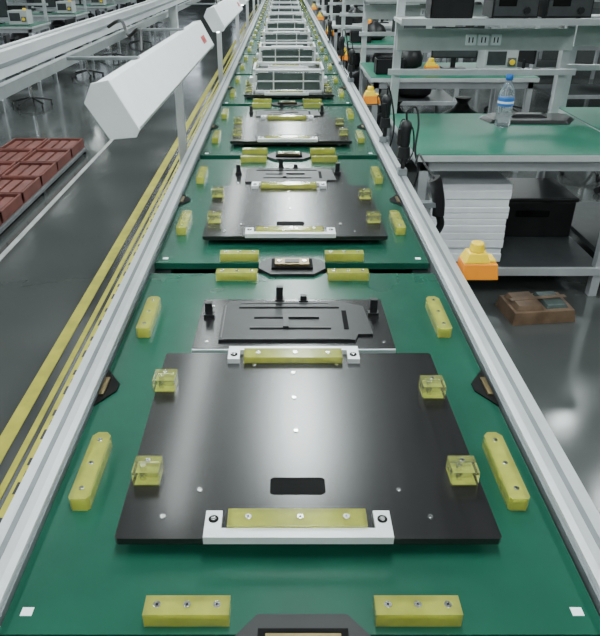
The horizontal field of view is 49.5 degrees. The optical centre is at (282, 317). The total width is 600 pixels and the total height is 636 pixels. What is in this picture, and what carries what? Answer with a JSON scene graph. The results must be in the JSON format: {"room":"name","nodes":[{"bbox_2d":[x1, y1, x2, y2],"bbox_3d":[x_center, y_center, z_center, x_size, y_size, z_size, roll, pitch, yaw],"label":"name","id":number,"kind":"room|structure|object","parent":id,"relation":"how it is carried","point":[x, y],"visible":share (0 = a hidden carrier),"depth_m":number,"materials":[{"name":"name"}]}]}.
{"room":"factory floor","nodes":[
{"label":"factory floor","id":0,"kind":"room"},
{"bbox_2d":[0,0,599,513],"bbox_3d":[-1.000,-5.763,13.953,20.000,0.100,38.000,0,29,0],"label":"floor","id":1,"kind":"structure","parent":0,"point":[45,276],"depth_m":4.17,"materials":[{"name":"grey concrete"}]},
{"bbox_2d":[7,0,27,9],"bbox_3d":[-7.410,-8.099,16.061,1.820,1.950,0.950,0,29,0],"label":"workbench","id":2,"kind":"object","parent":1,"relation":"on","point":[8,1],"visible":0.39,"depth_m":16.03,"materials":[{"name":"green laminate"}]},
{"bbox_2d":[0,0,55,81],"bbox_3d":[-4.510,-4.691,9.890,1.620,1.950,0.950,0,29,0],"label":"workbench","id":3,"kind":"object","parent":1,"relation":"on","point":[36,26],"visible":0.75,"depth_m":9.96,"materials":[{"name":"grey metal"}]},
{"bbox_2d":[0,0,7,23],"bbox_3d":[-4.400,-4.681,9.924,0.400,0.340,0.120,0,29,0],"label":"monitor","id":4,"kind":"object","parent":3,"relation":"on","point":[3,4],"visible":0.79,"depth_m":9.90,"materials":[{"name":"black plastic"}]},
{"bbox_2d":[7,8,32,24],"bbox_3d":[-3.950,-4.529,9.762,0.280,0.230,0.270,0,29,0],"label":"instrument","id":5,"kind":"object","parent":3,"relation":"on","point":[16,17],"visible":1,"depth_m":9.68,"materials":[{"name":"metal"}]},
{"bbox_2d":[3,33,52,109],"bbox_3d":[-3.211,-3.091,8.131,0.499,0.850,0.508,-6,30,-11],"label":"chair","id":6,"kind":"object","parent":1,"relation":"on","point":[6,37],"visible":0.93,"depth_m":8.18,"materials":[{"name":"black plastic"}]},
{"bbox_2d":[0,138,86,233],"bbox_3d":[-2.245,-1.060,5.183,0.690,0.145,2.500,0,29,0],"label":"crates","id":7,"kind":"object","parent":1,"relation":"on","point":[28,166],"visible":1,"depth_m":5.44,"materials":[{"name":"red plastic"}]},
{"bbox_2d":[0,0,91,60],"bbox_3d":[-4.510,-5.827,11.947,1.620,1.950,0.950,0,29,0],"label":"workbench","id":8,"kind":"object","parent":1,"relation":"on","point":[36,15],"visible":0.39,"depth_m":11.69,"materials":[{"name":"white metal"}]},
{"bbox_2d":[7,6,25,9],"bbox_3d":[-4.900,-5.683,11.941,0.288,0.144,0.192,0,29,0],"label":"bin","id":9,"kind":"object","parent":8,"relation":"on","point":[9,7],"visible":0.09,"depth_m":11.85,"materials":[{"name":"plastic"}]},
{"bbox_2d":[10,33,28,40],"bbox_3d":[-4.895,-5.263,12.173,0.456,0.405,0.460,0,29,0],"label":"bag","id":10,"kind":"object","parent":8,"relation":"on","point":[17,36],"visible":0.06,"depth_m":12.01,"materials":[{"name":"fabric"}]},
{"bbox_2d":[33,0,55,12],"bbox_3d":[-4.400,-5.817,11.981,0.400,0.340,0.120,0,29,0],"label":"monitor","id":11,"kind":"object","parent":8,"relation":"on","point":[51,3],"visible":0.62,"depth_m":11.98,"materials":[{"name":"black plastic"}]},
{"bbox_2d":[56,0,75,12],"bbox_3d":[-3.950,-5.665,11.819,0.280,0.230,0.270,0,29,0],"label":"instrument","id":12,"kind":"object","parent":8,"relation":"on","point":[68,6],"visible":1,"depth_m":11.73,"materials":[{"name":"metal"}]},
{"bbox_2d":[0,139,113,260],"bbox_3d":[-1.782,-2.062,7.143,0.035,0.003,9.500,0,29,0],"label":"tape","id":13,"kind":"object","parent":1,"relation":"on","point":[89,163],"depth_m":4.94,"materials":[{"name":"white plastic"}]},
{"bbox_2d":[31,0,119,41],"bbox_3d":[-4.510,-6.963,14.004,1.620,1.950,0.950,0,29,0],"label":"workbench","id":14,"kind":"object","parent":1,"relation":"on","point":[90,7],"visible":0.37,"depth_m":13.75,"materials":[{"name":"grey metal"}]},
{"bbox_2d":[50,20,65,29],"bbox_3d":[-4.895,-6.399,14.230,0.456,0.405,0.460,0,29,0],"label":"bag","id":15,"kind":"object","parent":14,"relation":"on","point":[55,22],"visible":0.14,"depth_m":14.09,"materials":[{"name":"fabric"}]},
{"bbox_2d":[90,0,106,4],"bbox_3d":[-3.950,-6.801,13.877,0.280,0.230,0.270,0,29,0],"label":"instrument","id":16,"kind":"object","parent":14,"relation":"on","point":[93,2],"visible":1,"depth_m":13.81,"materials":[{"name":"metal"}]},
{"bbox_2d":[65,18,103,79],"bbox_3d":[-3.106,-4.204,10.147,0.499,0.850,0.508,5,29,9],"label":"chair","id":17,"kind":"object","parent":1,"relation":"on","point":[72,20],"visible":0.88,"depth_m":10.17,"materials":[{"name":"black plastic"}]},
{"bbox_2d":[64,0,136,28],"bbox_3d":[-4.510,-8.099,16.061,1.620,1.950,0.950,0,29,0],"label":"workbench","id":18,"kind":"object","parent":1,"relation":"on","point":[76,1],"visible":0.19,"depth_m":15.79,"materials":[{"name":"white metal"}]},
{"bbox_2d":[95,9,124,60],"bbox_3d":[-3.210,-5.218,11.983,0.499,0.850,0.508,-4,29,-6],"label":"chair","id":19,"kind":"object","parent":1,"relation":"on","point":[96,10],"visible":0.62,"depth_m":12.05,"materials":[{"name":"black plastic"}]},
{"bbox_2d":[0,4,256,463],"bbox_3d":[-1.085,-5.567,13.490,0.060,0.003,31.000,0,29,0],"label":"tape","id":20,"kind":"object","parent":1,"relation":"on","point":[8,435],"visible":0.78,"depth_m":3.44,"materials":[{"name":"yellow plastic"}]},
{"bbox_2d":[0,8,256,499],"bbox_3d":[-0.998,-5.567,13.490,0.025,0.003,31.000,0,29,0],"label":"tape","id":21,"kind":"object","parent":1,"relation":"on","point":[11,471],"visible":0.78,"depth_m":3.17,"materials":[{"name":"yellow plastic"}]},
{"bbox_2d":[0,5,259,522],"bbox_3d":[-0.927,-5.567,13.490,0.075,0.004,31.000,0,29,0],"label":"tape","id":22,"kind":"object","parent":1,"relation":"on","point":[15,486],"visible":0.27,"depth_m":3.06,"materials":[{"name":"yellow"}]},
{"bbox_2d":[0,0,261,163],"bbox_3d":[-0.557,-4.966,10.852,0.105,1.502,24.200,0,29,0],"label":"support frame","id":23,"kind":"object","parent":1,"relation":"on","point":[17,56],"visible":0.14,"depth_m":1.77,"materials":[{"name":"metal"}]},
{"bbox_2d":[66,19,213,139],"bbox_3d":[-0.398,-0.793,1.932,0.234,0.200,1.568,0,28,0],"label":"task lamp","id":24,"kind":"object","parent":23,"relation":"attached to","point":[123,101],"visible":1,"depth_m":1.49,"materials":[{"name":"white paint"}]},
{"bbox_2d":[185,0,242,32],"bbox_3d":[-0.398,-1.845,3.836,0.234,0.201,1.618,0,28,0],"label":"task lamp","id":25,"kind":"object","parent":23,"relation":"attached to","point":[220,15],"visible":1,"depth_m":3.35,"materials":[{"name":"white metal"}]},
{"bbox_2d":[126,2,151,46],"bbox_3d":[-3.107,-6.283,13.911,0.499,0.850,0.508,2,29,4],"label":"chair","id":26,"kind":"object","parent":1,"relation":"on","point":[127,3],"visible":0.52,"depth_m":13.91,"materials":[{"name":"black plastic"}]},
{"bbox_2d":[0,0,599,626],"bbox_3d":[0.035,-4.551,10.852,1.080,0.774,24.600,0,29,0],"label":"conveyor line","id":27,"kind":"object","parent":1,"relation":"on","point":[572,510],"visible":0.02,"depth_m":1.53,"materials":[{"name":"metal"}]},
{"bbox_2d":[259,10,309,15],"bbox_3d":[0.030,-5.841,12.427,0.930,0.055,1.298,0,29,0],"label":"pallet","id":28,"kind":"object","parent":27,"relation":"on","point":[263,12],"visible":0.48,"depth_m":12.28,"materials":[{"name":"plastic"}]},
{"bbox_3d":[0.040,-5.773,12.241,0.669,0.071,0.617,0,29,0],"label":"plate","id":29,"kind":"object","parent":28,"relation":"on","visible":0},
{"bbox_2d":[271,1,299,11],"bbox_3d":[0.040,-5.831,12.176,0.580,0.164,0.390,0,29,0],"label":"frame","id":30,"kind":"object","parent":29,"relation":"on","point":[279,3],"visible":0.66,"depth_m":12.03,"materials":[{"name":"white metal"}]},
{"bbox_2d":[262,5,306,9],"bbox_3d":[0.030,-6.508,13.635,0.930,0.055,1.298,0,29,0],"label":"pallet","id":31,"kind":"object","parent":27,"relation":"on","point":[265,7],"visible":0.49,"depth_m":13.51,"materials":[{"name":"green laminate"}]},
{"bbox_2d":[253,21,316,29],"bbox_3d":[0.030,-4.506,10.011,0.930,0.055,1.298,0,29,0],"label":"pallet","id":32,"kind":"object","parent":27,"relation":"on","point":[259,25],"visible":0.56,"depth_m":9.91,"materials":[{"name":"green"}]},
{"bbox_3d":[0.040,-4.438,9.825,0.669,0.071,0.617,0,29,0],"label":"plate","id":33,"kind":"object","parent":32,"relation":"on","visible":0},
{"bbox_2d":[266,12,304,20],"bbox_3d":[0.040,-4.497,9.760,0.580,0.164,0.390,0,29,0],"label":"frame","id":34,"kind":"object","parent":33,"relation":"on","point":[271,15],"visible":0.56,"depth_m":9.61,"materials":[{"name":"grey plastic"}]},
{"bbox_2d":[257,15,312,21],"bbox_3d":[0.030,-5.174,11.219,0.930,0.055,1.298,0,29,0],"label":"pallet","id":35,"kind":"object","parent":27,"relation":"on","point":[261,18],"visible":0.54,"depth_m":11.06,"materials":[{"name":"green plastic"}]},
{"bbox_3d":[0.040,-5.105,11.033,0.669,0.071,0.617,0,29,0],"label":"plate","id":36,"kind":"object","parent":35,"relation":"on","visible":0},
{"bbox_2d":[268,6,302,11],"bbox_3d":[0.040,-5.164,10.968,0.580,0.164,0.390,0,29,0],"label":"frame","id":37,"kind":"object","parent":36,"relation":"on","point":[278,8],"visible":0.56,"depth_m":10.82,"materials":[{"name":"white metal"}]},
{"bbox_2d":[249,30,321,40],"bbox_3d":[0.030,-3.839,8.803,0.930,0.055,1.298,0,29,0],"label":"pallet","id":38,"kind":"object","parent":27,"relation":"on","point":[256,34],"visible":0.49,"depth_m":8.63,"materials":[{"name":"plastic"}]},
{"bbox_2d":[261,30,311,37],"bbox_3d":[0.039,-3.771,8.617,0.671,0.071,0.627,0,29,0],"label":"plate","id":39,"kind":"object","parent":38,"relation":"on","point":[261,30],"visible":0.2,"depth_m":8.46,"materials":[{"name":"grey"}]},
{"bbox_2d":[264,19,307,31],"bbox_3d":[0.040,-3.830,8.552,0.580,0.164,0.390,0,29,0],"label":"frame","id":40,"kind":"object","parent":39,"relation":"on","point":[269,24],"visible":0.62,"depth_m":8.41,"materials":[{"name":"white metal"}]},
{"bbox_2d":[234,55,337,74],"bbox_3d":[0.030,-2.505,6.387,0.930,0.055,1.298,0,29,0],"label":"pallet","id":41,"kind":"object","parent":27,"relation":"on","point":[244,67],"visible":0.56,"depth_m":6.16,"materials":[{"name":"green plastic"}]},
{"bbox_2d":[252,56,323,68],"bbox_3d":[0.039,-2.437,6.201,0.671,0.071,0.627,0,29,0],"label":"plate","id":42,"kind":"object","parent":41,"relation":"on","point":[254,58],"visible":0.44,"depth_m":5.97,"materials":[{"name":"grey"}]},
{"bbox_2d":[256,42,317,65],"bbox_3d":[0.040,-2.495,6.136,0.580,0.164,0.390,0,29,0],"label":"frame","id":43,"kind":"object","parent":42,"relation":"on","point":[275,53],"visible":0.87,"depth_m":6.00,"materials":[{"name":"white metal"}]},
{"bbox_2d":[243,40,328,54],"bbox_3d":[0.030,-3.172,7.595,0.930,0.055,1.298,0,29,0],"label":"pallet","id":44,"kind":"object","parent":27,"relation":"on","point":[251,47],"visible":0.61,"depth_m":7.39,"materials":[{"name":"plastic"}]},
{"bbox_2d":[257,41,316,50],"bbox_3d":[0.039,-3.104,7.409,0.671,0.071,0.627,0,29,0],"label":"plate","id":45,"kind":"object","parent":44,"relation":"on","point":[258,42],"visible":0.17,"depth_m":7.38,"materials":[{"name":"grey"}]},
{"bbox_2d":[261,29,312,46],"bbox_3d":[0.040,-3.163,7.344,0.580,0.164,0.390,0,29,0],"label":"frame","id":46,"kind":"object","parent":45,"relation":"on","point":[275,36],"visible":0.74,"depth_m":7.20,"materials":[{"name":"white metal"}]},
{"bbox_2d":[222,75,352,105],"bbox_3d":[0.030,-1.838,5.179,0.930,0.055,1.298,0,29,0],"label":"pallet","id":47,"kind":"object","parent":27,"relation":"on","point":[234,96],"visible":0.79,"depth_m":4.82,"materials":[{"name":"green plastic"}]},
{"bbox_2d":[272,101,302,106],"bbox_3d":[0.030,-1.504,4.576,0.220,0.049,0.136,0,29,0],"label":"coupler","id":48,"kind":"object","parent":47,"relation":"attached to","point":[285,103],"visible":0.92,"depth_m":4.54,"materials":[{"name":"black"}]},
{"bbox_2d":[243,79,333,97],"bbox_3d":[0.039,-1.770,4.993,0.671,0.071,0.627,0,29,0],"label":"plate","id":49,"kind":"object","parent":47,"relation":"on","point":[328,92],"visible":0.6,"depth_m":4.74,"materials":[{"name":"grey"}]},
{"bbox_2d":[249,62,326,92],"bbox_3d":[0.040,-1.828,4.928,0.580,0.164,0.390,0,29,0],"label":"frame","id":50,"kind":"object","parent":49,"relation":"on","point":[272,78],"visible":1,"depth_m":4.80,"materials":[{"name":"grey plastic"}]},
{"bbox_2d":[200,103,376,158],"bbox_3d":[0.030,-1.171,3.971,0.930,0.055,1.298,0,29,0],"label":"pallet","id":51,"kind":"object","parent":27,"relation":"on","point":[217,145],"visible":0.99,"depth_m":3.62,"materials":[{"name":"green plastic"}]},
{"bbox_2d":[246,102,328,117],"bbox_3d":[0.028,-1.335,4.206,0.526,0.070,0.281,0,29,0],"label":"plate","id":52,"kind":"object","parent":51,"relation":"on","point":[251,113],"visible":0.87,"depth_m":4.22,"materials":[{"name":"grey"}]},
{"bbox_2d":[267,151,309,160],"bbox_3d":[0.030,-0.837,3.368,0.220,0.049,0.136,0,29,0],"label":"coupler","id":53,"kind":"object","parent":51,"relation":"attached to","point":[286,155],"visible":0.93,"depth_m":3.33,"materials":[{"name":"black"}]},
{"bbox_2d":[230,115,351,144],"bbox_3d":[0.039,-1.103,3.785,0.671,0.071,0.627,0,29,0],"label":"plate","id":54,"kind":"object","parent":51,"relation":"on","point":[267,129],"visible":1,"depth_m":3.72,"materials":[{"name":"grey metal"}]},
{"bbox_2d":[154,155,428,268],"bbox_3d":[0.030,-0.504,2.763,0.930,0.055,1.298,0,29,0],"label":"pallet","id":55,"kind":"object","parent":27,"relation":"on","point":[183,246],"visible":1,"depth_m":2.37,"materials":[{"name":"green plastic"}]},
{"bbox_2d":[230,158,347,184],"bbox_3d":[0.028,-0.668,2.998,0.526,0.070,0.281,0,29,0],"label":"plate","id":56,"kind":"object","parent":55,"relation":"on","point":[241,176],"visible":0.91,"depth_m":3.00,"materials":[{"name":"grey metal"}]},
{"bbox_2d":[259,257,325,276],"bbox_3d":[0.030,-0.170,2.160,0.220,0.049,0.136,0,29,0],"label":"coupler","id":57,"kind":"object","parent":55,"relation":"attached to","point":[273,266],"visible":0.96,"depth_m":2.13,"materials":[{"name":"black metal"}]},
{"bbox_2d":[202,182,387,239],"bbox_3d":[0.039,-0.435,2.577,0.671,0.071,0.627,0,29,0],"label":"plate","id":58,"kind":"object","parent":55,"relation":"on","point":[258,210],"visible":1,"depth_m":2.53,"materials":[{"name":"grey metal"}]},
{"bbox_2d":[0,268,599,635],"bbox_3d":[0.030,0.163,1.555,0.930,0.055,1.298,0,29,0],"label":"pallet","id":59,"kind":"object","parent":27,"relation":"on","point":[76,580],"visible":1,"depth_m":1.11,"materials":[{"name":"green plastic"}]},
{"bbox_2d":[192,285,395,352],"bbox_3d":[0.028,-0.001,1.790,0.526,0.070,0.281,0,29,0],"label":"plate","id":60,"kind":"object","parent":59,"relation":"on","point":[278,321],"visible":0.95,"depth_m":1.78,"materials":[{"name":"grey metal"}]},
{"bbox_2d":[235,614,370,635],"bbox_3d":[0.030,0.497,0.952,0.220,0.049,0.136,0,29,0],"label":"coupler","id":61,"kind":"object","parent":59,"relation":"attached to","point":[261,624],"visible":1,"depth_m":0.99,"materials":[{"name":"black metal"}]},
{"bbox_2d":[115,346,501,544],"bbox_3d":[0.039,0.232,1.369,0.671,0.071,0.627,0,29,0],"label":"plate","id":62,"kind":"object","parent":59,"relation":"on","point":[244,445],"visible":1,"depth_m":1.29,"materials":[{"name":"grey metal"}]},
{"bbox_2d":[317,12,323,20],"bbox_3d":[0.641,-5.221,11.282,0.136,0.148,0.089,0,29,0],"label":"box","id":63,"kind":"object","parent":27,"relation":"attached to","point":[320,17],"visible":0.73,"depth_m":11.25,"materials":[{"name":"orange plastic"}]},
{"bbox_2d":[325,15,332,43],"bbox_3d":[0.548,-3.391,7.749,0.089,0.409,0.112,7,30,12],"label":"screwdriver","id":64,"kind":"object","parent":27,"relation":"on","point":[329,33],"visible":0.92,"depth_m":7.70,"materials":[{"name":"plastic"}]},
{"bbox_2d":[337,29,348,69],"bbox_3d":[0.566,-2.521,6.172,0.112,0.409,0.089,-16,32,-26],"label":"screwdriver","id":65,"kind":"object","parent":27,"relation":"attached to","point":[340,43],"visible":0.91,"depth_m":6.12,"materials":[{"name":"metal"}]},
{"bbox_2d":[343,41,354,81],"bbox_3d":[0.536,-2.034,5.291,0.089,0.409,0.112,-10,30,-18],"label":"screwdriver","id":66,"kind":"object","parent":27,"relation":"on","point":[351,53],"visible":0.91,"depth_m":5.24,"materials":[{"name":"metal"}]},
{"bbox_2d":[363,86,379,104],"bbox_3d":[0.641,-1.619,4.761,0.136,0.148,0.089,0,29,0],"label":"box","id":67,"kind":"object","parent":27,"relation":"attached to","point":[369,97],"visible":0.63,"depth_m":4.73,"materials":[{"name":"orange plastic"}]},
{"bbox_2d":[377,82,394,147],"bbox_3d":[0.557,-1.071,3.548,0.089,0.409,0.112,20,35,32],"label":"screwdriver","id":68,"kind":"object","parent":27,"relation":"attached to","point":[387,100],"visible":0.98,"depth_m":3.50,"materials":[{"name":"plastic"}]},
{"bbox_2d":[397,106,419,187],"bbox_3d":[0.576,-0.766,2.994,0.112,0.409,0.089,2,29,4],"label":"screwdriver","id":69,"kind":"object","parent":27,"relation":"attached to","point":[405,128],"visible":0.93,"depth_m":2.95,"materials":[{"name":"plastic"}]},
{"bbox_2d":[415,153,444,232],"bbox_3d":[0.632,-0.559,2.842,0.111,0.324,0.328,0,29,0],"label":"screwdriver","id":70,"kind":"object","parent":27,"relation":"attached to","point":[437,203],"visible":0.92,"depth_m":2.71,"materials":[{"name":"black plastic"}]},
{"bbox_2d":[457,240,497,279],"bbox_3d":[0.641,-0.183,2.161,0.136,0.148,0.089,0,29,0],"label":"box","id":71,"kind":"object","parent":27,"relation":"attached to","point":[474,262],"visible":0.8,"depth_m":2.13,"materials":[{"name":"orange plastic"}]},
{"bbox_2d":[316,0,380,35],"bbox_3d":[1.400,-6.890,13.873,1.400,1.950,0.950,0,29,0],"label":"workbench","id":72,"kind":"object","parent":1,"relation":"on","point":[319,7],"visible":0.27,"depth_m":13.60,"materials":[{"name":"grey metal"}]},
{"bbox_2d":[321,0,391,53],"bbox_3d":[1.400,-5.754,11.816,1.400,1.950,0.950,0,29,0],"label":"workbench","id":73,"kind":"object","parent":1,"relation":"on","point":[324,14],"visible":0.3,"depth_m":11.82,"materials":[{"name":"white metal"}]},
{"bbox_2d":[326,5,339,12],"bbox_3d":[0.900,-5.545,11.674,0.240,0.120,0.160,0,29,0],"label":"bin","id":74,"kind":"object","parent":73,"relation":"on","point":[336,8],"visible":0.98,"depth_m":11.61,"materials":[{"name":"grey plastic"}]},
{"bbox_2d":[328,33,345,49],"bbox_3d":[1.004,-5.179,12.048,0.425,0.378,0.430,0,29,0],"label":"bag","id":75,"kind":"object","parent":73,"relation":"on","point":[338,34],"visible":0.06,"depth_m":11.91,"materials":[{"name":"fabric"}]},
{"bbox_2d":[339,0,350,11],"bbox_3d":[1.103,-5.744,11.907,0.273,0.243,0.276,0,29,0],"label":"bag","id":76,"kind":"object","parent":73,"relation":"on","point":[347,6],"visible":0.36,"depth_m":11.84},
{"bbox_2d":[328,0,422,74],"bbox_3d":[1.400,-4.618,9.758,1.400,1.950,0.950,0,29,0],"label":"workbench","id":77,"kind":"object","parent":1,"relation":"on","point":[355,26],"visible":0.2,"depth_m":9.59,"materials":[{"name":"grey metal"}]},
{"bbox_2d":[335,15,352,24],"bbox_3d":[0.900,-4.409,9.617,0.240,0.120,0.160,0,29,0],"label":"bin","id":78,"kind":"object","parent":77,"relation":"on","point":[348,20],"visible":0.86,"depth_m":9.55,"materials":[{"name":"grey plastic"}]},
{"bbox_2d":[337,51,360,68],"bbox_3d":[1.004,-4.043,9.991,0.425,0.378,0.430,0,29,0],"label":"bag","id":79,"kind":"object","parent":77,"relation":"on","point":[357,55],"visible":0.1,"depth_m":9.89,"materials":[{"name":"fabric"}]},
{"bbox_2d":[348,5,362,22],"bbox_3d":[1.103,-4.608,9.850,0.273,0.243,0.276,0,29,0],"label":"bag","id":80,"kind":"object","parent":77,"relation":"on","point":[356,19],"visible":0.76,"depth_m":9.78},
{"bbox_2d":[372,53,392,62],"bbox_3d":[1.605,-4.054,9.984,0.456,0.405,0.460,0,29,0],"label":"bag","id":81,"kind":"object","parent":77,"relation":"on","point":[374,54],"visible":0.03,"depth_m":9.84,"materials":[{"name":"fabric"}]},
{"bbox_2d":[370,4,396,22],"bbox_3d":[1.500,-4.626,9.783,0.400,0.340,0.120,0,29,0],"label":"monitor","id":82,"kind":"object","parent":77,"relation":"on","point":[381,21],"visible":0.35,"depth_m":9.73,"materials":[{"name":"black plastic"}]},
{"bbox_2d":[340,0,462,107],"bbox_3d":[1.400,-3.482,7.701,1.400,1.950,0.950,0,29,0],"label":"workbench","id":83,"kind":"object","parent":1,"relation":"on","point":[385,45],"visible":0.22,"depth_m":7.77,"materials":[{"name":"grey metal"}]},
{"bbox_2d":[349,30,371,42],"bbox_3d":[0.900,-3.273,7.560,0.240,0.120,0.160,0,29,0],"label":"bin","id":84,"kind":"object","parent":83,"relation":"on","point":[354,37],"visible":0.76,"depth_m":7.50,"materials":[{"name":"grey plastic"}]},
{"bbox_2d":[352,71,381,93],"bbox_3d":[1.004,-2.907,7.934,0.425,0.378,0.430,0,29,0],"label":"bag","id":85,"kind":"object","parent":83,"relation":"on","point":[356,75],"visible":0.11,"depth_m":7.81,"materials":[{"name":"fabric"}]},
{"bbox_2d":[367,19,385,39],"bbox_3d":[1.103,-3.471,7.793,0.273,0.243,0.276,0,29,0],"label":"bag","id":86,"kind":"object","parent":83,"relation":"on","point":[374,26],"visible":0.49,"depth_m":7.72,"materials":[{"name":"fabric"}]},
{"bbox_2d":[392,19,425,31],"bbox_3d":[1.500,-3.490,7.726,0.400,0.340,0.120,0,29,0],"label":"monitor","id":87,"kind":"object","parent":83,"relation":"on","point":[393,21],"visible":0.12,"depth_m":7.73,"materials":[{"name":"black plastic"}]},
{"bbox_2d":[398,89,431,97],"bbox_3d":[1.605,-2.918,7.927,0.456,0.405,0.460,0,29,0],"label":"bag","id":88,"kind":"object","parent":83,"relation":"on","point":[407,93],"visible":0.2,"depth_m":7.83,"materials":[{"name":"fabric"}]},
{"bbox_2d":[359,0,539,172],"bbox_3d":[1.400,-2.346,5.644,1.400,1.950,0.950,0,29,0],"label":"workbench","id":89,"kind":"object","parent":1,"relation":"on","point":[495,83],"visible":0.42,"depth_m":5.46,"materials":[{"name":"grey metal"}]},
{"bbox_2d":[374,57,405,74],"bbox_3d":[0.900,-2.136,5.503,0.240,0.120,0.160,0,29,0],"label":"bin","id":90,"kind":"object","parent":89,"relation":"on","point":[381,64],"visible":0.65,"depth_m":5.43,"materials":[{"name":"grey plastic"}]},
{"bbox_2d":[377,99,405,146],"bbox_3d":[1.004,-1.770,5.876,0.425,0.378,0.430,0,29,0],"label":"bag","id":91,"kind":"object","parent":89,"relation":"on","point":[399,110],"visible":0.16,"depth_m":5.78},
{"bbox_2d":[392,51,422,68],"bbox_3d":[1.103,-2.335,5.736,0.273,0.243,0.276,0,29,0],"label":"bag","id":92,"kind":"object","parent":89,"relation":"on","point":[414,59],"visible":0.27,"depth_m":5.65,"materials":[{"name":"fabric"}]},
{"bbox_2d":[424,58,438,68],"bbox_3d":[1.243,-2.106,5.463,0.136,0.148,0.089,0,29,0],"label":"box","id":93,"kind":"object","parent":89,"relation":"on","point":[430,64],"visible":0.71,"depth_m":5.43,"materials":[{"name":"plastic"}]},
{"bbox_2d":[431,27,480,68],"bbox_3d":[1.500,-2.354,5.669,0.400,0.340,0.120,0,29,0],"label":"monitor","id":94,"kind":"object","parent":89,"relation":"on","point":[453,55],"visible":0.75,"depth_m":5.69,"materials":[{"name":"black plastic"}]},
{"bbox_2d":[443,96,477,112],"bbox_3d":[1.605,-1.782,5.870,0.456,0.405,0.460,0,29,0],"label":"bag","id":95,"kind":"object","parent":89,"relation":"on","point":[462,106],"visible":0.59,"depth_m":5.76,"materials":[{"name":"fabric"}]},
{"bbox_2d":[476,51,518,68],"bbox_3d":[1.850,-2.250,5.595,0.280,0.230,0.270,0,29,0],"label":"instrument","id":96,"kind":"object","parent":89,"relation":"on","point":[485,59],"visible":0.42,"depth_m":5.51,"materials":[{"name":"white plastic"}]},
{"bbox_2d":[387,0,599,295],"bbox_3d":[1.210,-1.212,3.591,1.140,1.950,1.040,0,29,0],"label":"workbench","id":97,"kind":"object","parent":1,"relation":"on","point":[446,141],"visible":0.71,"depth_m":3.64,"materials":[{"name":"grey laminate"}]},
{"bbox_2d":[425,0,474,17],"bbox_3d":[0.950,-1.777,3.714,0.240,0.120,0.160,0,29,0],"label":"bin","id":98,"kind":"object","parent":97,"relation":"on","point":[434,8],"visible":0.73,"depth_m":3.65,"materials":[{"name":"grey plastic"}]},
{"bbox_2d":[425,171,512,261],"bbox_3d":[0.998,-0.608,3.696,0.427,0.440,0.430,0,29,0],"label":"sheets","id":99,"kind":"object","parent":97,"relation":"on","point":[477,207],"visible":0.57,"depth_m":3.50,"materials":[{"name":"white paper"}]},
{"bbox_2d":[494,74,514,127],"bbox_3d":[1.270,-1.237,3.703,0.090,0.286,0.090,0,29,0],"label":"water bottle","id":100,"kind":"object","parent":97,"relation":"on","point":[505,103],"visible":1,"depth_m":3.68,"materials":[{"name":"clear plastic"}]},
{"bbox_2d":[482,0,540,17],"bbox_3d":[1.300,-1.784,3.696,0.260,0.150,0.225,0,29,0],"label":"supplies","id":101,"kind":"object","parent":97,"relation":"on","point":[491,8],"visible":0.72,"depth_m":3.63,"materials":[{"name":"black plastic"}]},
{"bbox_2d":[479,112,573,124],"bbox_3d":[1.475,-1.214,3.917,0.563,0.038,0.264,0,29,0],"label":"tool pouch","id":102,"kind":"object","parent":97,"relation":"on","point":[516,117],"visible":0.93,"depth_m":3.87,"materials":[{"name":"rubber"}]},
{"bbox_2d":[504,178,579,236],"bbox_3d":[1.490,-0.697,4.069,0.520,0.245,0.422,0,29,0],"label":"storage box","id":103,"kind":"object","parent":97,"relation":"on","point":[539,207],"visible":0.67,"depth_m":3.91,"materials":[{"name":"black plastic"}]},
{"bbox_2d":[538,0,594,17],"bbox_3d":[1.600,-1.784,3.696,0.260,0.150,0.225,0,29,0],"label":"supplies","id":104,"kind":"object","parent":97,"relation":"on","point":[548,8],"visible":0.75,"depth_m":3.62,"materials":[{"name":"black plastic"}]},
{"bbox_2d":[484,51,536,111],"bbox_3d":[2.713,-2.839,7.674,0.499,0.850,0.508,-11,31,-18],"label":"chair","id":105,"kind":"object","parent":1,"relation":"on","point":[529,57],"visible":0.25,"depth_m":7.63,"materials":[{"name":"black plastic"}]},
{"bbox_2d":[495,291,574,325],"bbox_3d":[1.341,-0.066,3.437,0.360,0.092,0.240,-4,29,-8],"label":"parcel","id":106,"kind":"object","parent":1,"relation":"on","point":[546,307],"visible":1,"depth_m":3.37,"materials":[{"name":"brown cardboard"}]},
{"bbox_2d":[485,26,599,78],"bbox_3d":[4.090,-4.811,10.109,1.620,1.950,0.950,0,29,0],"label":"workbench","id":107,"kind":"object","parent":1,"relation":"on","point":[541,64],"visible":0.09,"depth_m":10.14,"materials":[{"name":"white metal"}]},
{"bbox_2d":[524,0,599,108],"bbox_3d":[4.090,-3.675,8.052,1.620,1.950,0.950,0,29,0],"label":"workbench","id":108,"kind":"object","parent":1,"relation":"on","point":[576,91],"visible":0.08,"depth_m":8.31,"materials":[{"name":"grey metal"}]},
{"bbox_2d":[592,8,599,13],"bbox_3d":[4.000,-3.666,8.085,0.400,0.340,0.120,0,29,0],"label":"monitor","id":109,"kind":"object","parent":108,"relation":"on","point":[595,10],"visible":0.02,"depth_m":8.01,"materials":[{"name":"black plastic"}]},
{"bbox_2d":[551,14,599,252],"bbox_3d":[2.490,-1.319,3.784,1.420,1.950,1.000,0,29,0],"label":"workbench","id":110,"kind":"object","parent":1,"relation":"on","point":[585,225],"visible":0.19,"depth_m":4.11,"materials":[{"name":"grey metal"}]},
{"bbox_2d":[560,171,599,181],"bbox_3d":[2.658,-1.628,5.482,0.499,0.850,0.508,1,29,1],"label":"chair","id":111,"kind":"object","parent":1,"relation":"on","point":[596,173],"visible":0.15,"depth_m":5.48,"materials":[{"name":"black plastic"}]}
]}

